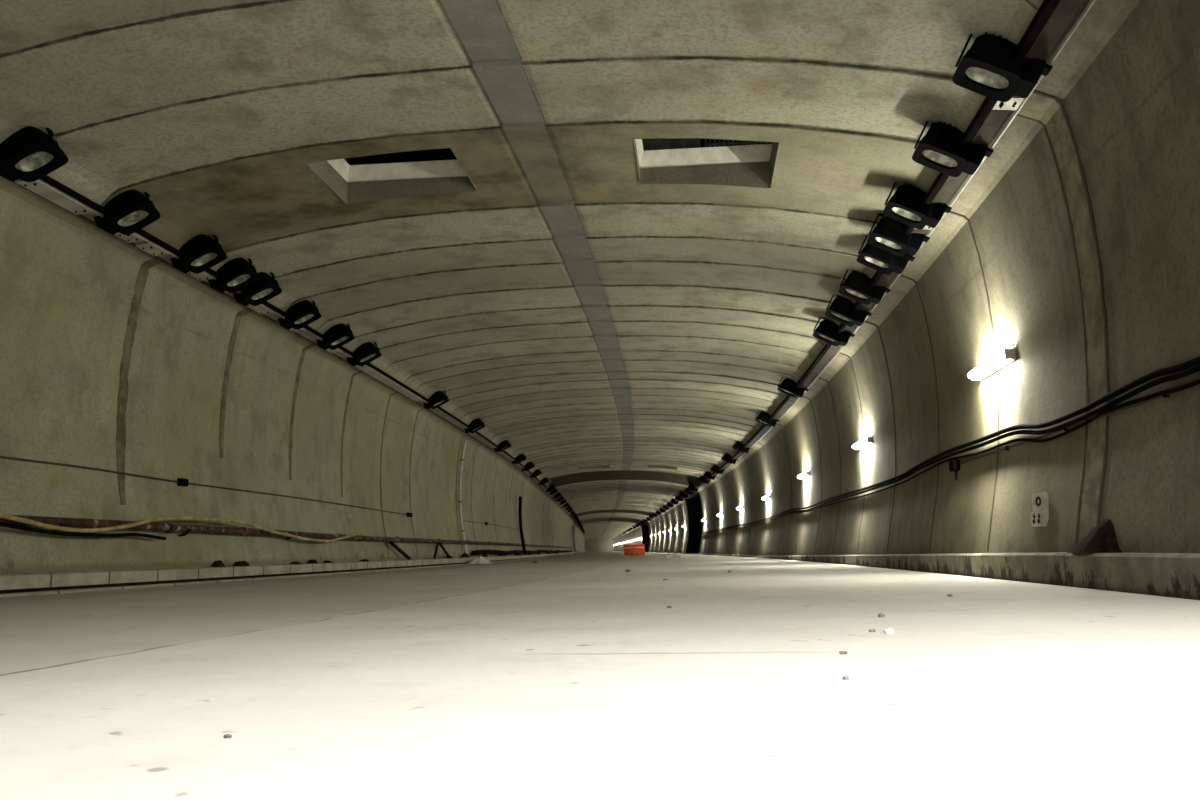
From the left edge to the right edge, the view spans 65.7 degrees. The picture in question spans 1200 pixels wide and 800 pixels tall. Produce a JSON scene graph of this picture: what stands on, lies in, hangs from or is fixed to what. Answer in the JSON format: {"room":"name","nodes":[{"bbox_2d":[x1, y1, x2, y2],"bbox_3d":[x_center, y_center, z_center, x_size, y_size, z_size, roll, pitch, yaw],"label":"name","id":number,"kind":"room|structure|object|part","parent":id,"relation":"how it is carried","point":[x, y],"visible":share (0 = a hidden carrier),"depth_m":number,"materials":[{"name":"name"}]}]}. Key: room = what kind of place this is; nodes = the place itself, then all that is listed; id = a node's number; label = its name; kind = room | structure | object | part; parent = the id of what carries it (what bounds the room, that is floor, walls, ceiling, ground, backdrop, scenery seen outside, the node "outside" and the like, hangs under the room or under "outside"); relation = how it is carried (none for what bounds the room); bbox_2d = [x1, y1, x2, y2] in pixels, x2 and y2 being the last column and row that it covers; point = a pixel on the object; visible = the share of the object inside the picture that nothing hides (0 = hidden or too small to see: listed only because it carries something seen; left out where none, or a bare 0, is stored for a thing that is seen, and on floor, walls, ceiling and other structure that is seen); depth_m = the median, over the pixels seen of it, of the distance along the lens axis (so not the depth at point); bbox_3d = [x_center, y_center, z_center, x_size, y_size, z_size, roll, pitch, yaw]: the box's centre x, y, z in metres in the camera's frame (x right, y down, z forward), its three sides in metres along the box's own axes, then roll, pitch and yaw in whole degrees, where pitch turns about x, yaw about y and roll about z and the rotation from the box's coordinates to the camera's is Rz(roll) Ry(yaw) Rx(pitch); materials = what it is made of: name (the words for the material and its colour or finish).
{"room":"road tunnel","nodes":[
{"label":"road tunnel","id":0,"kind":"room"},
{"bbox_2d":[0,176,585,571],"bbox_3d":[-7.002,22.215,146.672,8.012,4.110,347.158,-1,-9,0],"label":"wall","id":1,"kind":"structure","parent":0,"point":[113,357],"depth_m":12.62,"materials":[{"name":"concrete"}]},
{"bbox_2d":[0,456,412,516],"bbox_3d":[-6.264,0.411,7.955,0.472,0.140,30.532,-2,-9,7],"label":"conduit","id":2,"kind":"object","parent":1,"relation":"attached to","point":[183,482],"visible":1,"depth_m":12.25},
{"bbox_2d":[0,515,570,547],"bbox_3d":[-6.631,7.008,44.832,6.701,0.174,129.219,-1,-9,0],"label":"rusty pipe","id":3,"kind":"object","parent":1,"relation":"attached to","point":[168,528],"visible":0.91,"depth_m":12.53,"materials":[{"name":"brown metal"}]},
{"bbox_2d":[0,522,166,539],"bbox_3d":[-5.954,0.825,6.591,0.100,0.241,9.952,-2,-9,7],"label":"hose","id":4,"kind":"object","parent":3,"relation":"hanging from","point":[3,524],"visible":1,"depth_m":9.82,"materials":[{"name":"black rubber"}]},
{"bbox_2d":[0,513,362,541],"bbox_3d":[-5.562,1.313,10.043,0.209,0.344,16.969,-2,-9,6],"label":"hose","id":5,"kind":"object","parent":3,"relation":"hanging from","point":[2,515],"visible":1,"depth_m":11.01,"materials":[{"name":"rubber"}]},
{"bbox_2d":[0,551,585,589],"bbox_3d":[-6.831,23.815,145.391,8.004,0.173,345.189,-1,-9,0],"label":"curb","id":6,"kind":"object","parent":1,"relation":"attached to","point":[50,578],"depth_m":11.46,"materials":[{"name":"concrete"}]},
{"bbox_2d":[210,560,225,566],"bbox_3d":[-5.161,2.211,12.550,0.203,0.098,0.224,-1,-9,0],"label":"rubble heap","id":7,"kind":"object","parent":6,"relation":"on","point":[219,563],"visible":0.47,"depth_m":12.50,"materials":[{"name":"brown soil"}]},
{"bbox_2d":[232,561,249,565],"bbox_3d":[-5.100,2.323,13.192,0.224,0.076,0.328,-1,-9,0],"label":"rubble heap","id":8,"kind":"object","parent":6,"relation":"on","point":[239,563],"visible":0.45,"depth_m":13.11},
{"bbox_2d":[306,559,318,563],"bbox_3d":[-4.853,2.735,15.755,0.238,0.075,0.314,-4,-10,22],"label":"rubble heap","id":9,"kind":"object","parent":6,"relation":"on","point":[312,561],"visible":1,"depth_m":15.67,"materials":[{"name":"brown soil"}]},
{"bbox_2d":[388,540,410,559],"bbox_3d":[-4.507,3.390,20.956,0.080,0.461,1.221,-2,-9,10],"label":"bar","id":10,"kind":"object","parent":6,"relation":"on","point":[390,542],"visible":0.88,"depth_m":20.89,"materials":[{"name":"black metal"}]},
{"bbox_2d":[433,542,438,558],"bbox_3d":[-4.280,3.932,24.302,0.070,0.454,0.881,0,-9,-5],"label":"bar","id":11,"kind":"object","parent":6,"relation":"on","point":[437,544],"visible":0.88,"depth_m":24.23,"materials":[{"name":"black metal"}]},
{"bbox_2d":[439,543,450,557],"bbox_3d":[-4.181,4.067,25.079,0.070,0.433,0.781,-2,-9,11],"label":"bar","id":12,"kind":"object","parent":6,"relation":"on","point":[440,544],"visible":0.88,"depth_m":25.02,"materials":[{"name":"black metal"}]},
{"bbox_2d":[461,553,468,557],"bbox_3d":[-4.034,4.638,27.769,0.274,0.155,0.506,-1,-9,0],"label":"rubble heap","id":13,"kind":"object","parent":6,"relation":"on","point":[465,555],"visible":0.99,"depth_m":27.63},
{"bbox_2d":[471,549,571,554],"bbox_3d":[-3.554,10.816,66.437,0.897,0.216,75.151,-1,-9,0],"label":"drain pipe","id":14,"kind":"object","parent":6,"relation":"on","point":[475,552],"visible":0.92,"depth_m":36.38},
{"bbox_2d":[518,497,526,554],"bbox_3d":[-3.566,5.785,42.810,0.379,2.674,0.154,-1,-9,0],"label":"post","id":15,"kind":"object","parent":6,"relation":"on","point":[520,498],"visible":0.97,"depth_m":42.75,"materials":[{"name":"black metal"}]},
{"bbox_2d":[15,179,585,538],"bbox_3d":[-6.611,19.983,145.501,7.606,0.096,342.206,-1,-9,0],"label":"cable tray","id":16,"kind":"object","parent":1,"relation":"attached to","point":[40,187],"visible":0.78,"depth_m":12.01,"materials":[{"name":"grey metal"}]},
{"bbox_2d":[0,126,68,181],"bbox_3d":[-5.335,-2.333,8.608,0.681,0.547,0.420,-2,-9,7],"label":"floodlight","id":17,"kind":"object","parent":16,"relation":"hanging from","point":[29,154],"visible":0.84,"depth_m":8.53,"materials":[{"name":"black paint"}]},
{"bbox_3d":[-5.235,-2.240,8.581,0.120,0.032,0.032,-28,-11,2],"label":"bulb","id":18,"kind":"part","parent":17,"relation":"part of","materials":[{"name":"grey glass"}]},
{"bbox_3d":[-5.466,-2.041,9.351,0.190,0.040,0.887,-2,-9,6],"label":"plate","id":19,"kind":"part","parent":16,"relation":"part of","materials":[{"name":"silver metal"}]},
{"bbox_2d":[94,189,160,234],"bbox_3d":[-5.163,-2.097,10.078,0.681,0.547,0.420,-2,-9,6],"label":"floodlight","id":20,"kind":"object","parent":16,"relation":"hanging from","point":[130,211],"visible":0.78,"depth_m":9.95,"materials":[{"name":"black paint"}]},
{"bbox_3d":[-5.063,-2.003,10.051,0.120,0.032,0.032,-28,-11,1],"label":"bulb","id":21,"kind":"part","parent":20,"relation":"part of","materials":[{"name":"grey glass"}]},
{"bbox_3d":[-5.333,-1.853,10.519,0.190,0.040,0.315,-2,-9,6],"label":"plate","id":22,"kind":"part","parent":16,"relation":"part of","materials":[{"name":"silver metal"}]},
{"bbox_3d":[-5.282,-1.779,10.983,0.190,0.040,0.374,-2,-9,6],"label":"plate","id":23,"kind":"part","parent":16,"relation":"part of","materials":[{"name":"silver metal"}]},
{"bbox_2d":[170,234,226,273],"bbox_3d":[-5.006,-1.867,11.509,0.681,0.547,0.420,-2,-9,6],"label":"floodlight","id":24,"kind":"object","parent":16,"relation":"hanging from","point":[201,252],"visible":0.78,"depth_m":11.37,"materials":[{"name":"black paint"}]},
{"bbox_3d":[-5.175,-1.617,11.992,0.190,0.040,0.403,-2,-9,6],"label":"plate","id":25,"kind":"part","parent":16,"relation":"part of","materials":[{"name":"silver metal"}]},
{"bbox_2d":[208,257,259,292],"bbox_3d":[-4.915,-1.726,12.389,0.681,0.547,0.420,-1,-9,6],"label":"floodlight","id":26,"kind":"object","parent":16,"relation":"hanging from","point":[238,273],"visible":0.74,"depth_m":12.24,"materials":[{"name":"black paint"}]},
{"bbox_2d":[233,272,281,305],"bbox_3d":[-4.848,-1.619,13.057,0.681,0.547,0.420,-1,-9,5],"label":"floodlight","id":27,"kind":"object","parent":16,"relation":"hanging from","point":[267,287],"visible":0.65,"depth_m":12.92,"materials":[{"name":"black paint"}]},
{"bbox_3d":[-5.011,-1.352,13.635,0.190,0.040,0.595,-1,-9,5],"label":"plate","id":28,"kind":"part","parent":16,"relation":"part of","materials":[{"name":"silver metal"}]},
{"bbox_3d":[-4.893,-1.150,14.891,0.190,0.040,0.317,-1,-9,5],"label":"plate","id":29,"kind":"part","parent":16,"relation":"part of","materials":[{"name":"silver metal"}]},
{"bbox_2d":[11,181,583,535],"bbox_3d":[-6.742,19.839,144.528,7.463,0.035,340.173,-1,-9,0],"label":"conduit","id":30,"kind":"object","parent":16,"relation":"attached to","point":[79,215],"visible":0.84,"depth_m":14.11,"materials":[{"name":"black metal"}]},
{"bbox_2d":[278,300,321,329],"bbox_3d":[-4.713,-1.391,14.470,0.681,0.547,0.420,-1,-9,5],"label":"floodlight","id":31,"kind":"object","parent":16,"relation":"hanging from","point":[303,313],"visible":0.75,"depth_m":14.32,"materials":[{"name":"black paint"}]},
{"bbox_3d":[-4.750,-0.893,16.488,0.190,0.040,0.495,-1,-9,5],"label":"plate","id":32,"kind":"part","parent":16,"relation":"part of","materials":[{"name":"grey metal"}]},
{"bbox_2d":[316,323,354,349],"bbox_3d":[-4.577,-1.151,15.960,0.681,0.547,0.420,-1,-9,5],"label":"floodlight","id":33,"kind":"object","parent":16,"relation":"hanging from","point":[338,335],"visible":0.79,"depth_m":15.80,"materials":[{"name":"black paint"}]},
{"bbox_2d":[346,342,381,365],"bbox_3d":[-4.453,-0.921,17.393,0.681,0.547,0.420,-1,-9,5],"label":"floodlight","id":34,"kind":"object","parent":16,"relation":"hanging from","point":[367,352],"visible":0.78,"depth_m":17.23,"materials":[{"name":"black paint"}]},
{"bbox_3d":[-4.467,-0.327,20.005,0.197,0.040,4.338,-1,-9,4],"label":"plate","id":35,"kind":"part","parent":16,"relation":"part of","materials":[{"name":"grey metal"}]},
{"bbox_2d":[423,390,448,408],"bbox_3d":[-4.048,-0.060,22.739,0.681,0.547,0.420,-1,-9,4],"label":"floodlight","id":36,"kind":"object","parent":16,"relation":"hanging from","point":[438,398],"visible":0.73,"depth_m":22.57,"materials":[{"name":"black paint"}]},
{"bbox_2d":[464,418,484,432],"bbox_3d":[-3.747,0.705,27.483,0.681,0.547,0.420,-1,-9,3],"label":"floodlight","id":37,"kind":"object","parent":16,"relation":"hanging from","point":[477,424],"visible":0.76,"depth_m":27.31,"materials":[{"name":"black paint"}]},
{"bbox_2d":[494,440,510,451],"bbox_3d":[-3.473,1.556,32.761,0.681,0.547,0.420,-1,-9,2],"label":"floodlight","id":38,"kind":"object","parent":16,"relation":"hanging from","point":[505,444],"visible":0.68,"depth_m":32.59,"materials":[{"name":"black paint"}]},
{"bbox_2d":[512,453,526,463],"bbox_3d":[-3.292,2.297,37.352,0.681,0.547,0.420,-1,-9,2],"label":"floodlight","id":39,"kind":"object","parent":16,"relation":"hanging from","point":[520,457],"visible":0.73,"depth_m":37.17,"materials":[{"name":"black paint"}]},
{"bbox_2d":[521,462,534,470],"bbox_3d":[-3.192,2.849,40.771,0.681,0.547,0.420,-1,-9,1],"label":"floodlight","id":40,"kind":"object","parent":16,"relation":"hanging from","point":[529,465],"visible":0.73,"depth_m":40.59,"materials":[{"name":"black paint"}]},
{"bbox_2d":[530,469,541,477],"bbox_3d":[-3.116,3.465,44.580,0.681,0.547,0.420,-1,-9,1],"label":"floodlight","id":41,"kind":"object","parent":16,"relation":"hanging from","point":[538,472],"visible":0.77,"depth_m":44.40,"materials":[{"name":"black paint"}]},
{"bbox_2d":[538,477,548,484],"bbox_3d":[-3.050,4.261,49.506,0.681,0.547,0.420,-1,-9,1],"label":"floodlight","id":42,"kind":"object","parent":16,"relation":"hanging from","point":[544,480],"visible":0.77,"depth_m":49.32,"materials":[{"name":"black paint"}]},
{"bbox_2d":[546,483,555,491],"bbox_3d":[-2.981,5.218,55.422,0.681,0.547,0.420,-1,-9,1],"label":"floodlight","id":43,"kind":"object","parent":16,"relation":"hanging from","point":[551,487],"visible":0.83,"depth_m":55.25,"materials":[{"name":"black paint"}]},
{"bbox_2d":[549,489,557,494],"bbox_3d":[-2.950,5.697,58.380,0.681,0.547,0.420,-1,-9,0],"label":"floodlight","id":44,"kind":"object","parent":16,"relation":"hanging from","point":[554,491],"visible":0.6,"depth_m":58.19,"materials":[{"name":"black paint"}]},
{"bbox_2d":[553,492,561,498],"bbox_3d":[-2.913,6.334,62.324,0.681,0.547,0.420,-1,-9,0],"label":"floodlight","id":45,"kind":"object","parent":16,"relation":"hanging from","point":[558,494],"visible":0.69,"depth_m":62.14,"materials":[{"name":"black paint"}]},
{"bbox_2d":[458,441,467,553],"bbox_3d":[-4.237,3.058,28.894,0.317,3.610,0.120,-1,-9,0],"label":"downpipe","id":46,"kind":"object","parent":1,"relation":"attached to","point":[465,442],"visible":0.91,"depth_m":28.88,"materials":[{"name":"white plastic"}]},
{"bbox_2d":[463,520,518,529],"bbox_3d":[-4.011,4.912,36.350,0.123,0.100,14.827,-1,-9,2],"label":"conduit","id":47,"kind":"object","parent":1,"relation":"attached to","point":[485,523],"visible":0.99,"depth_m":33.47,"materials":[{"name":"black plastic"}]},
{"bbox_2d":[0,0,1043,539],"bbox_3d":[-2.228,19.439,146.455,16.728,1.182,348.838,-1,-9,0],"label":"ceiling","id":48,"kind":"structure","parent":0,"point":[588,313],"depth_m":9.87,"materials":[{"name":"concrete"}]},
{"bbox_2d":[0,149,582,531],"bbox_3d":[-6.479,19.793,144.514,7.492,0.066,340.223,-1,-9,0],"label":"power cable","id":49,"kind":"object","parent":48,"relation":"attached to","point":[47,179],"visible":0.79,"depth_m":12.03,"materials":[{"name":"black rubber"}]},
{"bbox_2d":[306,148,476,203],"bbox_3d":[-2.290,-3.089,11.123,2.600,1.377,2.712,-2,-9,6],"label":"ceiling opening","id":50,"kind":"object","parent":48,"relation":"attached to","point":[428,171],"visible":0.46,"depth_m":11.20,"materials":[{"name":"concrete"}]},
{"bbox_3d":[-2.331,-2.837,10.708,1.829,0.175,1.303,-1,-9,0],"label":"frame","id":51,"kind":"part","parent":50,"relation":"part of","materials":[{"name":"white concrete"}]},
{"bbox_2d":[578,465,609,469],"bbox_3d":[-0.302,2.902,48.273,2.631,1.377,2.828,-1,-9,0],"label":"ceiling hatch","id":52,"kind":"object","parent":48,"relation":"attached to","point":[599,466],"visible":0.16,"depth_m":48.38,"materials":[{"name":"concrete"}]},
{"bbox_2d":[647,465,677,469],"bbox_3d":[3.197,2.897,48.228,2.531,1.420,2.829,-1,-9,0],"label":"ceiling hatch","id":53,"kind":"object","parent":48,"relation":"attached to","point":[649,466],"visible":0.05,"depth_m":48.33,"materials":[{"name":"concrete"}]},
{"bbox_2d":[633,138,778,187],"bbox_3d":[1.190,-3.146,10.758,2.500,1.420,2.758,-2,-9,6],"label":"ceiling opening","id":54,"kind":"object","parent":48,"relation":"attached to","point":[743,163],"visible":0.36,"depth_m":10.83,"materials":[{"name":"concrete"}]},
{"bbox_3d":[0.836,-3.122,11.072,0.720,0.420,0.020,-2,-9,6],"label":"shutter plate","id":55,"kind":"part","parent":54,"relation":"part of","materials":[{"name":"metal"}]},
{"bbox_3d":[1.148,-2.917,10.335,1.732,0.175,1.325,-1,-9,0],"label":"frame","id":56,"kind":"part","parent":54,"relation":"part of","materials":[{"name":"white concrete"}]},
{"bbox_2d":[612,0,1058,539],"bbox_3d":[2.132,19.623,143.895,7.629,0.088,341.791,-1,-9,0],"label":"power cable","id":57,"kind":"object","parent":48,"relation":"attached to","point":[1045,10],"visible":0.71,"depth_m":8.14,"materials":[{"name":"black rubber"}]},
{"bbox_2d":[584,538,613,551],"bbox_3d":[-0.344,48.872,318.484,26.000,9.000,0.300,-1,-9,0],"label":"wall","id":58,"kind":"structure","parent":0,"point":[593,544],"depth_m":318.19,"materials":[{"name":"concrete"}]},
{"bbox_2d":[0,551,1199,799],"bbox_3d":[0.022,23.863,145.374,22.380,0.055,349.760,-1,-9,0],"label":"floor","id":59,"kind":"structure","parent":0,"point":[573,676],"depth_m":2.35,"materials":[{"name":"concrete"}]},
{"bbox_2d":[223,734,231,737],"bbox_3d":[-0.713,0.643,1.780,0.014,0.008,0.011,-5,-10,27],"label":"stone","id":60,"kind":"object","parent":59,"relation":"on","point":[225,735],"visible":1,"depth_m":1.78,"materials":[{"name":"grey stone"}]},
{"bbox_2d":[0,552,582,597],"bbox_3d":[-6.612,23.937,145.365,7.729,0.084,345.204,-1,-9,0],"label":"trim","id":61,"kind":"structure","parent":59,"relation":"on","point":[100,587],"depth_m":11.52,"materials":[{"name":"concrete"}]},
{"bbox_2d":[468,556,491,563],"bbox_3d":[-3.547,4.735,27.576,0.421,0.231,1.886,-1,-9,3],"label":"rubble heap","id":62,"kind":"object","parent":59,"relation":"on","point":[481,560],"visible":1,"depth_m":27.03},
{"bbox_2d":[624,544,633,554],"bbox_3d":[2.223,11.438,71.078,0.794,0.779,0.452,-1,-9,0],"label":"barrier","id":63,"kind":"object","parent":59,"relation":"on","point":[628,549],"visible":1,"depth_m":70.96,"materials":[{"name":"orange plastic"}]},
{"bbox_2d":[634,544,644,554],"bbox_3d":[3.045,11.467,71.373,0.794,0.779,0.452,-1,-9,0],"label":"barrier","id":64,"kind":"object","parent":59,"relation":"on","point":[639,549],"visible":1,"depth_m":71.28,"materials":[{"name":"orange plastic"}]},
{"bbox_2d":[884,628,894,633],"bbox_3d":[1.113,0.891,3.584,0.038,0.022,0.035,-1,-9,0],"label":"stone","id":65,"kind":"object","parent":59,"relation":"on","point":[887,631],"visible":1,"depth_m":3.57,"materials":[{"name":"white stone"}]},
{"bbox_2d":[613,0,1199,555],"bbox_3d":[4.513,21.985,146.000,12.081,4.110,348.920,-1,-9,0],"label":"wall","id":66,"kind":"structure","parent":0,"point":[1074,246],"depth_m":8.35,"materials":[{"name":"concrete"}]},
{"bbox_2d":[762,494,770,499],"bbox_3d":[5.733,3.354,32.053,0.149,0.151,1.170,-1,-9,2],"label":"wall lamp","id":67,"kind":"object","parent":66,"relation":"attached to","point":[766,497],"visible":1,"depth_m":31.67,"materials":[{"name":"white glass"}]},
{"bbox_2d":[798,470,809,478],"bbox_3d":[5.300,1.944,24.189,0.149,0.151,1.170,-1,-9,3],"label":"wall lamp","id":68,"kind":"object","parent":66,"relation":"attached to","point":[806,474],"visible":1,"depth_m":23.91,"materials":[{"name":"white glass"}]},
{"bbox_2d":[620,0,1087,535],"bbox_3d":[2.268,19.788,144.870,7.724,0.096,343.827,-1,-9,0],"label":"cable tray","id":69,"kind":"object","parent":66,"relation":"attached to","point":[1065,12],"visible":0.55,"depth_m":7.97,"materials":[{"name":"grey metal"}]},
{"bbox_2d":[679,492,688,497],"bbox_3d":[5.612,6.304,62.253,0.681,0.547,0.420,-1,-9,0],"label":"floodlight","id":70,"kind":"object","parent":69,"relation":"hanging from","point":[681,494],"visible":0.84,"depth_m":62.08,"materials":[{"name":"black paint"}]},
{"bbox_2d":[683,488,692,494],"bbox_3d":[5.575,5.665,58.299,0.681,0.547,0.420,-1,-9,0],"label":"floodlight","id":71,"kind":"object","parent":69,"relation":"hanging from","point":[686,490],"visible":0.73,"depth_m":58.13,"materials":[{"name":"black paint"}]},
{"bbox_2d":[687,483,697,491],"bbox_3d":[5.544,5.186,55.334,0.681,0.547,0.420,-1,-9,1],"label":"floodlight","id":72,"kind":"object","parent":69,"relation":"hanging from","point":[691,487],"visible":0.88,"depth_m":55.17,"materials":[{"name":"black paint"}]},
{"bbox_2d":[698,475,709,483],"bbox_3d":[5.467,4.131,48.811,0.681,0.547,0.420,-1,-9,1],"label":"floodlight","id":73,"kind":"object","parent":69,"relation":"hanging from","point":[701,478],"visible":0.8,"depth_m":48.64,"materials":[{"name":"black paint"}]},
{"bbox_2d":[703,471,716,479],"bbox_3d":[5.429,3.667,45.945,0.681,0.547,0.420,-1,-9,1],"label":"floodlight","id":74,"kind":"object","parent":69,"relation":"hanging from","point":[707,474],"visible":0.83,"depth_m":45.77,"materials":[{"name":"black paint"}]},
{"bbox_2d":[710,463,724,473],"bbox_3d":[5.375,3.120,42.562,0.681,0.547,0.420,-1,-9,1],"label":"floodlight","id":75,"kind":"object","parent":69,"relation":"hanging from","point":[714,468],"visible":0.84,"depth_m":42.40,"materials":[{"name":"black paint"}]},
{"bbox_2d":[721,452,737,463],"bbox_3d":[5.247,2.323,37.625,0.681,0.547,0.420,-1,-9,2],"label":"floodlight","id":76,"kind":"object","parent":69,"relation":"hanging from","point":[727,458],"visible":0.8,"depth_m":37.46,"materials":[{"name":"black paint"}]},
{"bbox_2d":[732,441,750,452],"bbox_3d":[5.088,1.638,33.385,0.681,0.547,0.420,-1,-9,2],"label":"floodlight","id":77,"kind":"object","parent":69,"relation":"hanging from","point":[738,445],"visible":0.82,"depth_m":33.22,"materials":[{"name":"black paint"}]},
{"bbox_2d":[755,411,779,426],"bbox_3d":[4.718,0.480,26.207,0.681,0.547,0.420,-1,-9,3],"label":"floodlight","id":78,"kind":"object","parent":69,"relation":"hanging from","point":[763,417],"visible":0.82,"depth_m":26.04,"materials":[{"name":"black paint"}]},
{"bbox_2d":[777,377,807,397],"bbox_3d":[4.388,-0.331,21.175,0.681,0.547,0.420,-1,-9,4],"label":"floodlight","id":79,"kind":"object","parent":69,"relation":"hanging from","point":[787,386],"visible":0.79,"depth_m":21.01,"materials":[{"name":"black paint"}]},
{"bbox_2d":[812,317,854,346],"bbox_3d":[3.966,-1.196,15.798,0.681,0.547,0.420,-1,-9,5],"label":"floodlight","id":80,"kind":"object","parent":69,"relation":"hanging from","point":[826,331],"visible":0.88,"depth_m":15.64,"materials":[{"name":"black paint"}]},
{"bbox_2d":[825,294,871,326],"bbox_3d":[3.839,-1.425,14.378,0.681,0.547,0.420,-1,-9,5],"label":"floodlight","id":81,"kind":"object","parent":69,"relation":"hanging from","point":[840,310],"visible":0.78,"depth_m":14.22,"materials":[{"name":"black paint"}]},
{"bbox_2d":[615,0,1095,538],"bbox_3d":[2.395,19.637,143.875,7.577,0.028,341.834,-1,-9,0],"label":"conduit","id":82,"kind":"object","parent":69,"relation":"attached to","point":[1091,2],"visible":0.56,"depth_m":8.27,"materials":[{"name":"grey metal"}]},
{"bbox_2d":[839,269,889,304],"bbox_3d":[3.717,-1.634,13.078,0.681,0.547,0.420,-1,-9,5],"label":"floodlight","id":83,"kind":"object","parent":69,"relation":"hanging from","point":[855,287],"visible":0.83,"depth_m":12.92,"materials":[{"name":"black paint"}]},
{"bbox_2d":[857,235,914,274],"bbox_3d":[3.577,-1.864,11.645,0.681,0.547,0.420,-1,-9,6],"label":"floodlight","id":84,"kind":"object","parent":69,"relation":"hanging from","point":[875,258],"visible":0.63,"depth_m":11.49,"materials":[{"name":"black paint"}]},
{"bbox_2d":[867,213,929,256],"bbox_3d":[3.503,-1.981,10.919,0.681,0.547,0.420,-2,-9,6],"label":"floodlight","id":85,"kind":"object","parent":69,"relation":"hanging from","point":[888,235],"visible":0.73,"depth_m":10.76,"materials":[{"name":"black paint"}]},
{"bbox_2d":[883,182,951,229],"bbox_3d":[3.402,-2.133,9.971,0.682,0.547,0.420,-2,-9,7],"label":"floodlight","id":86,"kind":"object","parent":69,"relation":"hanging from","point":[906,206],"visible":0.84,"depth_m":9.82,"materials":[{"name":"black paint"}]},
{"bbox_2d":[912,121,993,176],"bbox_3d":[3.242,-2.362,8.550,0.682,0.547,0.420,-2,-9,7],"label":"floodlight","id":87,"kind":"object","parent":69,"relation":"hanging from","point":[941,149],"visible":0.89,"depth_m":8.40,"materials":[{"name":"black paint"}]},
{"bbox_2d":[952,32,1052,101],"bbox_3d":[3.067,-2.596,7.091,0.681,0.547,0.420,-2,-9,7],"label":"floodlight","id":88,"kind":"object","parent":69,"relation":"hanging from","point":[989,68],"visible":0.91,"depth_m":6.96,"materials":[{"name":"black paint"}]},
{"bbox_3d":[2.969,-2.496,7.087,0.120,0.032,0.032,25,-5,10],"label":"bulb","id":89,"kind":"part","parent":88,"relation":"part of","materials":[{"name":"grey glass"}]},
{"bbox_3d":[3.323,-2.420,7.577,0.190,0.040,0.206,-2,-9,7],"label":"plate","id":90,"kind":"part","parent":69,"relation":"part of","materials":[{"name":"silver metal"}]},
{"bbox_2d":[852,435,872,449],"bbox_3d":[4.777,0.777,16.943,0.149,0.151,1.170,-1,-9,4],"label":"wall lamp","id":91,"kind":"object","parent":66,"relation":"attached to","point":[868,440],"visible":1,"depth_m":16.78,"materials":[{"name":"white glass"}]},
{"bbox_3d":[4.837,0.786,16.937,0.030,0.130,1.160,-1,-9,4],"label":"plate","id":92,"kind":"part","parent":91,"relation":"part of","materials":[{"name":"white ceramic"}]},
{"bbox_2d":[620,551,1199,599],"bbox_3d":[2.524,23.605,144.735,7.970,0.310,346.894,-1,-9,0],"label":"curb","id":93,"kind":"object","parent":66,"relation":"attached to","point":[1176,575],"depth_m":7.07,"materials":[{"name":"concrete"}]},
{"bbox_2d":[1067,519,1122,552],"bbox_3d":[3.623,1.008,6.895,0.262,0.241,0.927,-2,-9,7],"label":"heap","id":94,"kind":"object","parent":93,"relation":"on","point":[1101,538],"visible":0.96,"depth_m":6.64,"materials":[{"name":"grey concrete"}]},
{"bbox_2d":[703,364,1199,533],"bbox_3d":[4.689,2.927,24.893,1.388,0.224,63.876,-1,-9,4],"label":"cable","id":95,"kind":"object","parent":66,"relation":"attached to","point":[1195,369],"visible":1,"depth_m":8.05,"materials":[{"name":"black rubber"}]},
{"bbox_2d":[703,379,1199,534],"bbox_3d":[4.692,3.002,24.881,1.378,0.223,63.876,-1,-9,4],"label":"cable","id":96,"kind":"object","parent":66,"relation":"attached to","point":[1196,382],"visible":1,"depth_m":8.09,"materials":[{"name":"black rubber"}]},
{"bbox_2d":[703,356,1199,532],"bbox_3d":[4.691,2.875,24.901,1.398,0.233,63.877,-1,-9,4],"label":"cable","id":97,"kind":"object","parent":66,"relation":"attached to","point":[1193,362],"visible":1,"depth_m":8.03,"materials":[{"name":"black rubber"}]},
{"bbox_2d":[968,346,1015,380],"bbox_3d":[4.104,-0.375,9.781,0.149,0.151,1.170,-2,-9,6],"label":"wall lamp","id":98,"kind":"object","parent":66,"relation":"attached to","point":[1004,358],"visible":1,"depth_m":9.62,"materials":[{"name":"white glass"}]},
{"bbox_2d":[1030,492,1048,526],"bbox_3d":[3.846,0.964,8.147,0.071,0.300,0.360,-2,-9,6],"label":"sign","id":99,"kind":"object","parent":66,"relation":"attached to","point":[1040,501],"visible":1,"depth_m":8.09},
{"bbox_2d":[949,384,1199,480],"bbox_3d":[3.114,-0.567,2.340,0.212,0.246,18.173,-2,-9,7],"label":"cable","id":100,"kind":"object","parent":66,"relation":"attached to","point":[954,465],"visible":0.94,"depth_m":8.28,"materials":[{"name":"black rubber"}]}
]}

